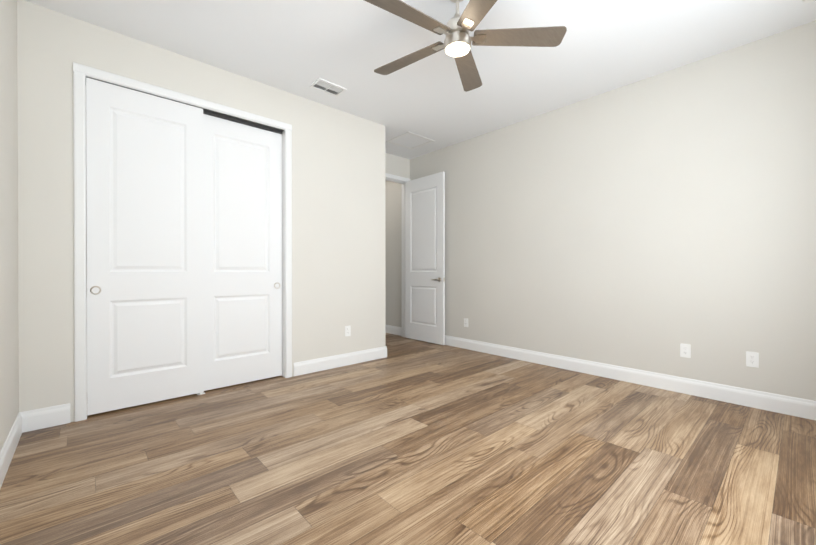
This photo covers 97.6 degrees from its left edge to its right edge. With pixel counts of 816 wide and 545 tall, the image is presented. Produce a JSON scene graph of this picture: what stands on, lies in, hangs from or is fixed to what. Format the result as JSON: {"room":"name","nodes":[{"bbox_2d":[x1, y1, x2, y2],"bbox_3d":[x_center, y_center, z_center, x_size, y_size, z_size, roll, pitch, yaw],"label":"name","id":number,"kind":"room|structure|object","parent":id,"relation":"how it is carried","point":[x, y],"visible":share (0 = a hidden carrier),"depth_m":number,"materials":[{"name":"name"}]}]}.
{"room":"empty bedroom","nodes":[
{"label":"empty bedroom","id":0,"kind":"room"},
{"bbox_2d":[0,0,18,451],"bbox_3d":[-1.814,-0.368,1.431,0.120,2.848,5.690,0,0,-42],"label":"wall","id":1,"kind":"structure","parent":0,"point":[9,370],"depth_m":2.06,"materials":[{"name":"beige paint"}]},
{"bbox_2d":[0,411,27,488],"bbox_3d":[-1.252,0.991,0.917,0.018,0.135,3.870,0,0,-42],"label":"baseboard","id":2,"kind":"structure","parent":1,"relation":"attached to","point":[20,425],"depth_m":2.03,"materials":[{"name":"white wood"}]},
{"bbox_2d":[17,0,384,421],"bbox_3d":[-1.457,-0.375,3.415,3.072,2.848,0.120,0,0,-42],"label":"wall","id":3,"kind":"structure","parent":0,"point":[338,221],"depth_m":2.94,"materials":[{"name":"beige paint"}]},
{"bbox_2d":[86,77,203,415],"bbox_3d":[-2.055,-0.187,2.845,0.750,2.445,0.038,0,0,-42],"label":"closet door","id":4,"kind":"structure","parent":3,"relation":"in","point":[145,257],"depth_m":2.80,"materials":[{"name":"white wood"}]},
{"bbox_2d":[73,62,291,421],"bbox_3d":[-1.799,-0.214,3.094,1.604,2.532,0.138,0,0,-42],"label":"trim","id":5,"kind":"structure","parent":3,"relation":"attached to","point":[81,72],"depth_m":2.55,"materials":[{"name":"white wood"}]},
{"bbox_2d":[86,76,283,133],"bbox_3d":[-1.808,-1.400,3.098,1.469,0.030,0.094,0,0,-42],"label":"rail","id":6,"kind":"object","parent":3,"relation":"attached to","point":[240,120],"visible":0.3,"depth_m":3.26,"materials":[{"name":"grey metal"}]},
{"bbox_2d":[203,114,281,390],"bbox_3d":[-1.558,-0.181,3.357,0.750,2.437,0.038,0,0,-42],"label":"closet door","id":7,"kind":"structure","parent":3,"relation":"in","point":[242,209],"depth_m":3.34,"materials":[{"name":"white wood"}]},
{"bbox_2d":[294,346,386,375],"bbox_3d":[-0.705,0.979,4.008,1.205,0.135,0.018,0,0,-42],"label":"baseboard","id":8,"kind":"structure","parent":3,"relation":"attached to","point":[325,363],"depth_m":3.94,"materials":[{"name":"white wood"}]},
{"bbox_2d":[345,326,350,335],"bbox_3d":[-0.679,0.661,4.037,0.072,0.117,0.008,0,0,-42],"label":"outlet","id":9,"kind":"object","parent":3,"relation":"attached to","point":[347,330],"visible":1,"depth_m":4.04,"materials":[{"name":"white plastic"}]},
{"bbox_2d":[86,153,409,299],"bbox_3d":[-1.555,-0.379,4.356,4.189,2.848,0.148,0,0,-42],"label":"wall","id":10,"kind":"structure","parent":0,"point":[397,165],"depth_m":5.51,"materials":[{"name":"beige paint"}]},
{"bbox_2d":[385,173,410,336],"bbox_3d":[-0.360,-0.228,5.457,0.951,2.542,0.156,0,0,-42],"label":"door frame","id":11,"kind":"structure","parent":10,"relation":"attached to","point":[396,179],"depth_m":5.72,"materials":[{"name":"white wood"}]},
{"bbox_2d":[405,172,444,344],"bbox_3d":[0.240,-0.200,5.364,0.139,2.459,0.827,0,0,-42],"label":"entry door","id":12,"kind":"structure","parent":11,"relation":"attached to","point":[425,258],"depth_m":5.32,"materials":[{"name":"white painted wood"},{"name":"brushed nickel"}]},
{"bbox_2d":[0,333,815,544],"bbox_3d":[-0.216,1.081,2.882,4.429,0.060,5.690,0,0,-42],"label":"floor","id":13,"kind":"structure","parent":0,"point":[407,441],"depth_m":1.95,"materials":[{"name":"brown wood"}]},
{"bbox_2d":[25,0,815,159],"bbox_3d":[-0.216,-1.847,2.871,4.429,0.100,5.690,0,0,-42],"label":"ceiling","id":14,"kind":"structure","parent":0,"point":[297,47],"depth_m":2.83,"materials":[{"name":"white paint"}]},
{"bbox_2d":[309,78,346,96],"bbox_3d":[-0.775,-1.794,3.468,0.301,0.012,0.195,0,0,-42],"label":"ceiling vent","id":15,"kind":"object","parent":14,"relation":"in","point":[325,86],"visible":1,"depth_m":3.46,"materials":[{"name":"white metal"}]},
{"bbox_2d":[386,131,433,149],"bbox_3d":[0.029,-1.802,4.901,0.496,0.008,0.472,0,0,-42],"label":"access cover","id":16,"kind":"object","parent":14,"relation":"attached to","point":[410,140],"visible":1,"depth_m":4.87,"materials":[{"name":"white"}]},
{"bbox_2d":[364,0,566,91],"bbox_3d":[0.280,-1.602,2.272,1.284,0.386,1.296,0,0,-42],"label":"ceiling fan","id":17,"kind":"object","parent":14,"relation":"hanging from","point":[456,30],"visible":1,"depth_m":2.24,"materials":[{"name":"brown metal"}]},
{"bbox_2d":[802,0,815,2],"bbox_3d":[2.608,-1.775,2.279,0.132,0.041,0.132,0,0,-42],"label":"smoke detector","id":18,"kind":"object","parent":14,"relation":"attached to","point":[807,1],"visible":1,"depth_m":2.32,"materials":[{"name":"white plastic"}]},
{"bbox_2d":[385,20,815,400],"bbox_3d":[1.381,-0.379,4.323,0.120,2.848,5.690,0,0,-42],"label":"wall","id":19,"kind":"structure","parent":0,"point":[652,224],"depth_m":3.26,"materials":[{"name":"beige paint"}]},
{"bbox_2d":[385,325,401,335],"bbox_3d":[-0.270,0.971,6.052,0.018,0.135,0.635,0,0,-42],"label":"baseboard","id":20,"kind":"structure","parent":19,"relation":"attached to","point":[390,329],"depth_m":6.01,"materials":[{"name":"white wood"}]},
{"bbox_2d":[464,318,467,326],"bbox_3d":[0.793,0.685,4.881,0.008,0.117,0.072,0,0,-42],"label":"outlet","id":21,"kind":"object","parent":19,"relation":"attached to","point":[465,322],"visible":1,"depth_m":4.88,"materials":[{"name":"white plastic"}]},
{"bbox_2d":[445,335,815,419],"bbox_3d":[1.592,0.979,3.994,0.018,0.135,4.676,0,0,-42],"label":"baseboard","id":22,"kind":"structure","parent":19,"relation":"attached to","point":[793,406],"depth_m":3.22,"materials":[{"name":"white wood"}]},
{"bbox_2d":[680,343,690,357],"bbox_3d":[2.407,0.678,3.098,0.008,0.117,0.072,0,0,-42],"label":"outlet","id":23,"kind":"object","parent":19,"relation":"attached to","point":[685,350],"visible":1,"depth_m":3.10,"materials":[{"name":"white plastic"}]},
{"bbox_2d":[746,351,758,367],"bbox_3d":[2.688,0.679,2.788,0.008,0.117,0.072,0,0,-42],"label":"outlet","id":24,"kind":"object","parent":19,"relation":"attached to","point":[752,359],"visible":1,"depth_m":2.78,"materials":[{"name":"white plastic"}]}
]}

